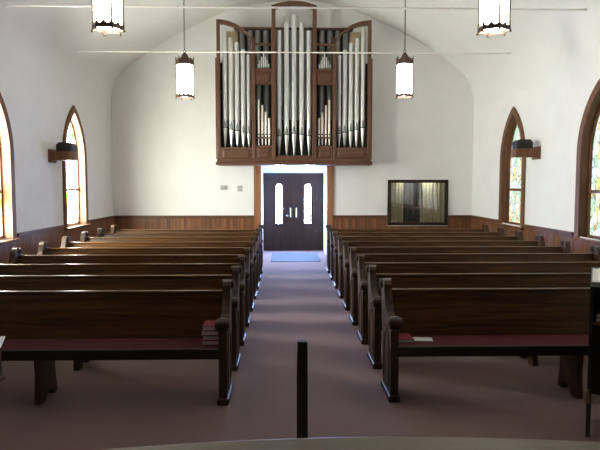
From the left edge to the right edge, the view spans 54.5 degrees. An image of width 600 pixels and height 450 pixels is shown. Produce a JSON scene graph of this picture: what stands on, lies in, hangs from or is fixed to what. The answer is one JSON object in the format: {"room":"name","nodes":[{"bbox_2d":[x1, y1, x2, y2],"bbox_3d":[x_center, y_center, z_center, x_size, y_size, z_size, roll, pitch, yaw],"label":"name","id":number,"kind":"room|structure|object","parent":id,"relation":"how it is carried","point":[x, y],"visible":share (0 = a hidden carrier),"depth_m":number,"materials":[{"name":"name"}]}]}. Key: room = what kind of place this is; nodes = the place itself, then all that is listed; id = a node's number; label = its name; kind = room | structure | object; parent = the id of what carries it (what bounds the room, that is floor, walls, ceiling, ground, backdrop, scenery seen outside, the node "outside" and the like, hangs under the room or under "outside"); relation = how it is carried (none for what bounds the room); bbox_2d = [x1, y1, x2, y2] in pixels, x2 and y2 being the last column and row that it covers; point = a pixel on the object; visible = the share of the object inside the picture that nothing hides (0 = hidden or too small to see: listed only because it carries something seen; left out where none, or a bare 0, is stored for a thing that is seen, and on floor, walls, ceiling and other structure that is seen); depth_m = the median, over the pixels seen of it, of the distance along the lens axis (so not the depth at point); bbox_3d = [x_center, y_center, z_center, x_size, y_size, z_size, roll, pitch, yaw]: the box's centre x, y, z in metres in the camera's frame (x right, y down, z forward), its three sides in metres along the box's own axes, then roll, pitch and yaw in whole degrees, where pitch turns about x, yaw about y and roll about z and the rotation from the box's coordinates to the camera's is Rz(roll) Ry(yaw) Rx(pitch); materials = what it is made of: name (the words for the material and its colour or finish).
{"room":"church","nodes":[
{"label":"church","id":0,"kind":"room"},
{"bbox_2d":[0,61,112,240],"bbox_3d":[-4.303,-0.402,5.480,0.001,3.550,17.200,0,4,-1],"label":"wall","id":1,"kind":"structure","parent":0,"point":[38,109],"depth_m":10.16,"materials":[{"name":"paint"}]},
{"bbox_2d":[0,92,21,244],"bbox_3d":[-4.402,-0.914,8.250,0.240,2.415,1.370,0,4,-1],"label":"window","id":2,"kind":"structure","parent":1,"relation":"in","point":[8,225],"depth_m":8.78,"materials":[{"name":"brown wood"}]},
{"bbox_2d":[0,216,114,263],"bbox_3d":[-4.292,0.907,5.572,0.022,0.926,17.200,0,4,-1],"label":"trim","id":3,"kind":"structure","parent":1,"relation":"attached to","point":[29,244],"depth_m":10.23,"materials":[{"name":"brown wood"}]},
{"bbox_2d":[48,149,77,162],"bbox_3d":[-4.210,-1.227,10.389,0.430,0.230,0.320,0,4,-1],"label":"wall bracket","id":4,"kind":"object","parent":1,"relation":"attached to","point":[53,156],"visible":0.94,"depth_m":10.27,"materials":[{"name":"brown wood"}]},
{"bbox_2d":[56,142,76,151],"bbox_3d":[-4.155,-1.385,10.375,0.290,0.165,0.228,0,4,-1],"label":"speaker","id":5,"kind":"object","parent":4,"relation":"on","point":[60,146],"visible":0.99,"depth_m":10.27},
{"bbox_2d":[58,145,70,149],"bbox_3d":[-4.153,-1.364,10.267,0.220,0.100,0.009,0,4,-1],"label":"grille","id":6,"kind":"object","parent":5,"relation":"attached to","point":[60,147],"depth_m":10.26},
{"bbox_2d":[62,105,91,230],"bbox_3d":[-4.483,-1.141,11.501,0.240,2.415,1.370,0,4,-1],"label":"window","id":7,"kind":"structure","parent":1,"relation":"in","point":[74,173],"depth_m":11.81,"materials":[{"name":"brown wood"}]},
{"bbox_2d":[111,1,473,225],"bbox_3d":[-0.149,-2.282,14.076,8.736,6.100,0.001,0,4,-1],"label":"wall","id":8,"kind":"structure","parent":0,"point":[164,159],"depth_m":14.07,"materials":[{"name":"paint"}]},
{"bbox_2d":[114,218,470,228],"bbox_3d":[-0.149,0.300,14.245,8.736,0.926,0.022,0,4,-1],"label":"trim","id":9,"kind":"structure","parent":8,"relation":"attached to","point":[338,223],"depth_m":14.18,"materials":[{"name":"brown wood"}]},
{"bbox_2d":[115,215,470,218],"bbox_3d":[-0.149,-0.198,14.197,8.736,0.075,0.050,0,4,-1],"label":"trim","id":10,"kind":"structure","parent":8,"relation":"attached to","point":[140,216],"depth_m":14.13,"materials":[{"name":"brown wood"}]},
{"bbox_2d":[254,166,332,255],"bbox_3d":[-0.157,-0.336,14.199,1.924,2.200,0.065,0,4,-1],"label":"trim","id":11,"kind":"structure","parent":8,"relation":"attached to","point":[257,169],"depth_m":14.14,"materials":[{"name":"brown wood"}]},
{"bbox_2d":[215,1,372,165],"bbox_3d":[-0.141,-3.252,13.681,3.624,3.736,0.649,0,4,-1],"label":"pipe organ","id":12,"kind":"object","parent":8,"relation":"attached to","point":[273,109],"visible":1,"depth_m":13.53,"materials":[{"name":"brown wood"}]},
{"bbox_2d":[387,180,447,224],"bbox_3d":[2.879,-0.549,14.262,1.478,1.113,0.080,0,4,-1],"label":"window","id":13,"kind":"structure","parent":8,"relation":"in","point":[389,222],"depth_m":14.23,"materials":[{"name":"brown wood"}]},
{"bbox_2d":[0,250,599,449],"bbox_3d":[0.049,1.319,6.311,8.736,0.001,18.400,0,4,-1],"label":"floor","id":14,"kind":"structure","parent":0,"point":[104,404],"depth_m":4.88,"materials":[{"name":"carpet"}]},
{"bbox_2d":[0,348,4,381],"bbox_3d":[-1.749,1.089,2.841,0.444,0.945,0.424,0,4,-1],"label":"stand","id":15,"kind":"object","parent":14,"relation":"on","point":[2,377],"visible":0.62,"depth_m":3.00,"materials":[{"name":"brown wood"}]},
{"bbox_2d":[0,336,4,347],"bbox_3d":[-1.657,0.604,2.949,0.280,0.006,0.220,-2,4,-21],"label":"paper sheet","id":16,"kind":"object","parent":15,"relation":"on","point":[2,338],"visible":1,"depth_m":3.02,"materials":[{"name":"white paper"}]},
{"bbox_2d":[0,279,234,405],"bbox_3d":[-2.101,0.954,4.803,3.081,0.940,0.555,0,4,-1],"label":"pew","id":17,"kind":"object","parent":14,"relation":"on","point":[44,328],"visible":1,"depth_m":4.97,"materials":[{"name":"brown wood"}]},
{"bbox_2d":[1,338,217,349],"bbox_3d":[-2.101,0.986,4.775,2.883,0.027,0.330,0,4,-1],"label":"seat cushion","id":18,"kind":"object","parent":17,"relation":"on","point":[8,343],"depth_m":4.78,"materials":[{"name":"red fabric"}]},
{"bbox_2d":[202,340,218,344],"bbox_3d":[-0.729,0.948,4.831,0.136,0.039,0.220,0,4,-1],"label":"hymnal","id":19,"kind":"object","parent":17,"relation":"on","point":[211,342],"visible":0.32,"depth_m":4.72,"materials":[{"name":"white paper"}]},
{"bbox_2d":[203,336,218,340],"bbox_3d":[-0.726,0.908,4.829,0.136,0.039,0.220,0,4,-3],"label":"hymnal","id":20,"kind":"object","parent":19,"relation":"on","point":[205,338],"visible":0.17,"depth_m":4.72,"materials":[{"name":"paper"}]},
{"bbox_2d":[201,329,217,335],"bbox_3d":[-0.732,0.869,4.826,0.136,0.039,0.220,0,4,0],"label":"hymnal","id":21,"kind":"object","parent":20,"relation":"on","point":[204,333],"visible":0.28,"depth_m":4.72,"materials":[{"name":"white paper"}]},
{"bbox_2d":[202,320,215,330],"bbox_3d":[-0.727,0.830,4.823,0.136,0.039,0.220,0,4,-2],"label":"hymnal","id":22,"kind":"object","parent":21,"relation":"on","point":[209,325],"visible":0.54,"depth_m":4.74,"materials":[{"name":"red paper"}]},
{"bbox_2d":[0,266,241,370],"bbox_3d":[-2.123,0.894,5.657,3.081,0.940,0.555,0,4,-1],"label":"pew","id":23,"kind":"object","parent":14,"relation":"on","point":[7,282],"visible":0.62,"depth_m":5.84,"materials":[{"name":"brown wood"}]},
{"bbox_2d":[0,255,246,345],"bbox_3d":[-2.144,0.834,6.511,3.081,0.940,0.555,0,4,-1],"label":"pew","id":24,"kind":"object","parent":14,"relation":"on","point":[153,268],"visible":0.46,"depth_m":6.69,"materials":[{"name":"brown wood"}]},
{"bbox_2d":[8,247,251,326],"bbox_3d":[-2.165,0.775,7.364,3.081,0.940,0.555,0,4,-1],"label":"pew","id":25,"kind":"object","parent":14,"relation":"on","point":[15,257],"visible":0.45,"depth_m":7.54,"materials":[{"name":"brown wood"}]},
{"bbox_2d":[37,241,254,311],"bbox_3d":[-2.186,0.715,8.218,3.081,0.940,0.555,0,4,-1],"label":"pew","id":26,"kind":"object","parent":14,"relation":"on","point":[43,249],"visible":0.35,"depth_m":8.39,"materials":[{"name":"brown wood"}]},
{"bbox_2d":[61,236,257,299],"bbox_3d":[-2.207,0.655,9.071,3.081,0.940,0.555,0,4,-1],"label":"pew","id":27,"kind":"object","parent":14,"relation":"on","point":[65,243],"visible":0.29,"depth_m":9.24,"materials":[{"name":"brown wood"}]},
{"bbox_2d":[80,231,259,288],"bbox_3d":[-2.229,0.595,9.925,3.081,0.940,0.555,0,4,-1],"label":"pew","id":28,"kind":"object","parent":14,"relation":"on","point":[84,235],"visible":0.3,"depth_m":10.10,"materials":[{"name":"brown wood"}]},
{"bbox_2d":[96,228,261,280],"bbox_3d":[-2.250,0.535,10.779,3.081,0.940,0.555,0,4,-1],"label":"pew","id":29,"kind":"object","parent":14,"relation":"on","point":[100,231],"visible":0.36,"depth_m":10.96,"materials":[{"name":"brown wood"}]},
{"bbox_2d":[110,225,263,273],"bbox_3d":[-2.271,0.476,11.632,3.081,0.940,0.555,0,4,-1],"label":"pew","id":30,"kind":"object","parent":14,"relation":"on","point":[114,229],"visible":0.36,"depth_m":11.81,"materials":[{"name":"brown wood"}]},
{"bbox_2d":[261,166,326,253],"bbox_3d":[-0.159,-0.386,14.810,1.654,2.215,1.200,0,4,-1],"label":"trim","id":31,"kind":"structure","parent":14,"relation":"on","point":[262,167],"depth_m":14.69,"materials":[{"name":"white paint"}]},
{"bbox_2d":[263,173,292,249],"bbox_3d":[-0.570,-0.346,15.344,0.794,2.038,0.110,0,4,-1],"label":"door","id":32,"kind":"structure","parent":31,"relation":"attached to","point":[277,187],"depth_m":15.35,"materials":[{"name":"brown wood"}]},
{"bbox_2d":[293,173,323,249],"bbox_3d":[0.225,-0.348,15.373,0.794,2.038,0.091,0,4,-1],"label":"door","id":33,"kind":"structure","parent":31,"relation":"attached to","point":[308,188],"depth_m":15.38,"materials":[{"name":"brown wood"}]},
{"bbox_2d":[271,253,320,261],"bbox_3d":[-0.115,0.774,14.015,1.140,0.012,1.650,0,4,-1],"label":"door mat","id":34,"kind":"object","parent":14,"relation":"on","point":[276,257],"visible":1,"depth_m":13.91,"materials":[{"name":"carpet"}]},
{"bbox_2d":[297,340,307,437],"bbox_3d":[0.007,1.008,2.076,0.280,1.212,0.280,0,4,-1],"label":"post","id":35,"kind":"object","parent":14,"relation":"on","point":[302,345],"visible":1,"depth_m":2.03,"materials":[{"name":"black paint"}]},
{"bbox_2d":[104,437,599,449],"bbox_3d":[0.172,1.126,1.202,2.100,1.100,0.732,0,4,-1],"label":"pulpit","id":36,"kind":"object","parent":14,"relation":"on","point":[330,443],"visible":1,"depth_m":1.47,"materials":[{"name":"brown wood"}]},
{"bbox_2d":[325,224,488,272],"bbox_3d":[2.201,0.466,11.773,3.346,0.940,0.555,0,4,-1],"label":"pew","id":37,"kind":"object","parent":14,"relation":"on","point":[485,227],"visible":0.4,"depth_m":11.95,"materials":[{"name":"brown wood"}]},
{"bbox_2d":[329,227,504,279],"bbox_3d":[2.223,0.526,10.919,3.346,0.940,0.555,0,4,-1],"label":"pew","id":38,"kind":"object","parent":14,"relation":"on","point":[500,230],"visible":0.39,"depth_m":11.10,"materials":[{"name":"brown wood"}]},
{"bbox_2d":[332,231,523,288],"bbox_3d":[2.244,0.585,10.066,3.346,0.940,0.555,0,4,-1],"label":"pew","id":39,"kind":"object","parent":14,"relation":"on","point":[518,236],"visible":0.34,"depth_m":10.24,"materials":[{"name":"brown wood"}]},
{"bbox_2d":[336,235,544,298],"bbox_3d":[2.265,0.645,9.212,3.346,0.940,0.555,0,4,-1],"label":"pew","id":40,"kind":"object","parent":14,"relation":"on","point":[539,239],"visible":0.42,"depth_m":9.38,"materials":[{"name":"brown wood"}]},
{"bbox_2d":[341,240,571,310],"bbox_3d":[2.286,0.705,8.358,3.346,0.940,0.555,0,4,-1],"label":"pew","id":41,"kind":"object","parent":14,"relation":"on","point":[565,247],"visible":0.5,"depth_m":8.53,"materials":[{"name":"brown wood"}]},
{"bbox_2d":[348,246,599,325],"bbox_3d":[2.307,0.765,7.505,3.346,0.940,0.555,0,4,-1],"label":"pew","id":42,"kind":"object","parent":14,"relation":"on","point":[594,256],"visible":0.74,"depth_m":7.68,"materials":[{"name":"brown wood"}]},
{"bbox_2d":[355,255,599,343],"bbox_3d":[2.329,0.825,6.651,3.346,0.940,0.555,0,4,-1],"label":"pew","id":43,"kind":"object","parent":14,"relation":"on","point":[382,267],"visible":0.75,"depth_m":6.82,"materials":[{"name":"brown wood"}]},
{"bbox_2d":[365,265,590,368],"bbox_3d":[2.350,0.884,5.797,3.346,0.940,0.555,0,4,-1],"label":"pew","id":44,"kind":"object","parent":14,"relation":"on","point":[407,280],"visible":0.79,"depth_m":5.96,"materials":[{"name":"brown wood"}]},
{"bbox_2d":[379,278,589,402],"bbox_3d":[2.371,0.944,4.944,3.346,0.940,0.555,0,4,-1],"label":"pew","id":45,"kind":"object","parent":14,"relation":"on","point":[460,322],"visible":0.98,"depth_m":5.08,"materials":[{"name":"brown wood"}]},
{"bbox_2d":[399,333,414,342],"bbox_3d":[0.866,0.948,4.891,0.140,0.030,0.200,0,4,-5],"label":"hymnal","id":46,"kind":"object","parent":45,"relation":"on","point":[403,337],"visible":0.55,"depth_m":4.82,"materials":[{"name":"red paper"}]},
{"bbox_2d":[413,337,432,341],"bbox_3d":[1.026,0.960,4.896,0.170,0.006,0.110,0,4,5],"label":"leaflet","id":47,"kind":"object","parent":45,"relation":"on","point":[415,338],"visible":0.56,"depth_m":4.88,"materials":[{"name":"white paper"}]},
{"bbox_2d":[399,334,588,345],"bbox_3d":[2.372,0.977,4.915,3.148,0.027,0.330,0,4,-1],"label":"seat cushion","id":48,"kind":"object","parent":45,"relation":"on","point":[438,339],"depth_m":4.89,"materials":[{"name":"red fabric"}]},
{"bbox_2d":[584,267,599,436],"bbox_3d":[2.302,0.903,4.060,0.552,1.145,0.410,2,4,27],"label":"lectern","id":49,"kind":"object","parent":14,"relation":"on","point":[593,372],"visible":0.98,"depth_m":4.28,"materials":[{"name":"black paint"}]},
{"bbox_2d":[591,268,599,283],"bbox_3d":[2.287,0.356,4.023,0.490,0.091,0.305,2,4,27],"label":"open book","id":50,"kind":"object","parent":49,"relation":"on","point":[595,272],"visible":1,"depth_m":4.09,"materials":[{"name":"paper"}]},
{"bbox_2d":[593,313,599,325],"bbox_3d":[2.302,0.676,4.050,0.478,0.020,0.320,2,4,27],"label":"shelf","id":51,"kind":"object","parent":49,"relation":"attached to","point":[594,314],"depth_m":4.03,"materials":[{"name":"brown wood"}]},
{"bbox_3d":[2.180,0.648,4.076,0.200,0.029,0.240,2,4,27],"label":"hymnal","id":52,"kind":"object","parent":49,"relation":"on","visible":0},
{"bbox_2d":[596,307,599,317],"bbox_3d":[2.180,0.619,4.074,0.200,0.029,0.240,2,4,27],"label":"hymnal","id":53,"kind":"object","parent":52,"relation":"on","point":[597,308],"visible":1,"depth_m":4.05,"materials":[{"name":"brown paper"}]},
{"bbox_2d":[0,0,599,109],"bbox_3d":[0.064,-3.452,5.375,8.736,2.550,17.200,0,4,-1],"label":"ceiling","id":54,"kind":"structure","parent":0,"point":[43,43],"depth_m":11.31,"materials":[{"name":"paint"}]},
{"bbox_2d":[91,0,125,35],"bbox_3d":[-1.647,-3.018,4.912,0.298,2.738,0.261,0,4,-1],"label":"pendant lantern","id":55,"kind":"object","parent":54,"relation":"hanging from","point":[107,15],"visible":1,"depth_m":4.92,"materials":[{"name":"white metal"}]},
{"bbox_2d":[175,0,194,99],"bbox_3d":[-1.743,-3.281,8.752,0.298,2.748,0.261,0,4,-1],"label":"pendant lantern","id":56,"kind":"object","parent":54,"relation":"hanging from","point":[184,64],"visible":0.98,"depth_m":8.74,"materials":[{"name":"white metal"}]},
{"bbox_2d":[77,50,510,54],"bbox_3d":[-0.080,-3.313,11.197,8.306,0.060,0.060,0,4,-1],"label":"rod","id":57,"kind":"object","parent":54,"relation":"attached to","point":[77,50],"visible":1,"depth_m":11.18,"materials":[{"name":"white paint"}]},
{"bbox_2d":[5,3,586,11],"bbox_3d":[-0.009,-3.114,8.355,8.306,0.060,0.060,0,4,-1],"label":"rod","id":58,"kind":"object","parent":54,"relation":"attached to","point":[6,5],"visible":1,"depth_m":8.35,"materials":[{"name":"white paint"}]},
{"bbox_2d":[395,0,413,99],"bbox_3d":[1.596,-3.318,8.832,0.298,2.770,0.261,-2,5,-30],"label":"pendant lantern","id":59,"kind":"object","parent":54,"relation":"hanging from","point":[404,65],"visible":0.97,"depth_m":8.83,"materials":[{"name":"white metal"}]},
{"bbox_2d":[476,0,511,37],"bbox_3d":[1.692,-3.049,4.993,0.298,2.770,0.261,-2,5,-31],"label":"pendant lantern","id":60,"kind":"object","parent":54,"relation":"hanging from","point":[494,16],"visible":1,"depth_m":5.00,"materials":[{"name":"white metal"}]},
{"bbox_2d":[420,183,444,221],"bbox_3d":[2.872,-0.570,14.556,1.518,1.153,0.530,0,4,-1],"label":"wall","id":61,"kind":"structure","parent":0,"point":[420,183],"depth_m":14.81,"materials":[{"name":"paint"}]},
{"bbox_2d":[391,183,402,221],"bbox_3d":[2.365,-0.554,14.482,0.400,1.133,0.078,0,4,-1],"label":"curtain","id":62,"kind":"object","parent":61,"relation":"in","point":[396,188],"visible":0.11,"depth_m":14.48,"materials":[{"name":"fabric"}]},
{"bbox_2d":[403,183,419,221],"bbox_3d":[2.795,-0.564,14.614,0.428,1.133,0.040,0,4,-1],"label":"curtain","id":63,"kind":"object","parent":61,"relation":"in","point":[411,191],"visible":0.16,"depth_m":14.61,"materials":[{"name":"fabric"}]},
{"bbox_2d":[422,183,442,221],"bbox_3d":[3.297,-0.556,14.505,0.530,1.133,0.078,0,4,-1],"label":"curtain","id":64,"kind":"object","parent":61,"relation":"in","point":[432,193],"visible":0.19,"depth_m":14.50,"materials":[{"name":"fabric"}]},
{"bbox_2d":[472,61,599,240],"bbox_3d":[4.431,-0.417,5.696,0.001,3.550,17.200,0,4,-1],"label":"wall","id":65,"kind":"structure","parent":0,"point":[551,112],"depth_m":10.37,"materials":[{"name":"paint"}]},
{"bbox_2d":[495,107,525,229],"bbox_3d":[4.310,-1.157,11.718,0.240,2.415,1.370,0,4,-1],"label":"window","id":66,"kind":"structure","parent":65,"relation":"in","point":[512,172],"depth_m":12.01,"materials":[{"name":"brown wood"}]},
{"bbox_2d":[511,146,540,159],"bbox_3d":[4.093,-1.306,10.589,0.430,0.230,0.320,0,4,-1],"label":"wall bracket","id":67,"kind":"object","parent":65,"relation":"attached to","point":[535,153],"visible":0.94,"depth_m":10.47,"materials":[{"name":"brown wood"}]},
{"bbox_2d":[512,139,532,148],"bbox_3d":[4.038,-1.464,10.573,0.290,0.165,0.228,0,4,-1],"label":"speaker","id":68,"kind":"object","parent":67,"relation":"on","point":[521,143],"visible":0.99,"depth_m":10.47},
{"bbox_2d":[519,142,530,146],"bbox_3d":[4.041,-1.443,10.465,0.220,0.100,0.009,0,4,-1],"label":"grille","id":69,"kind":"object","parent":68,"relation":"attached to","point":[521,144],"depth_m":10.46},
{"bbox_2d":[470,215,599,252],"bbox_3d":[4.420,0.892,5.788,0.022,0.926,17.200,0,4,-1],"label":"trim","id":70,"kind":"structure","parent":65,"relation":"attached to","point":[551,239],"depth_m":10.33,"materials":[{"name":"brown wood"}]},
{"bbox_2d":[569,79,599,244],"bbox_3d":[4.391,-0.929,8.467,0.240,2.415,1.370,0,4,-1],"label":"window","id":71,"kind":"structure","parent":65,"relation":"in","point":[587,186],"depth_m":8.93,"materials":[{"name":"brown wood"}]},
{"bbox_3d":[-0.174,-0.414,15.424,1.594,2.185,0.030,0,4,-1],"label":"wall","id":72,"kind":"structure","parent":0,"visible":0},
{"bbox_2d":[263,168,323,172],"bbox_3d":[-0.173,-1.434,15.305,1.594,0.133,0.065,0,4,-1],"label":"trim","id":73,"kind":"structure","parent":72,"relation":"attached to","point":[265,170],"depth_m":15.27,"materials":[{"name":"white paint"}]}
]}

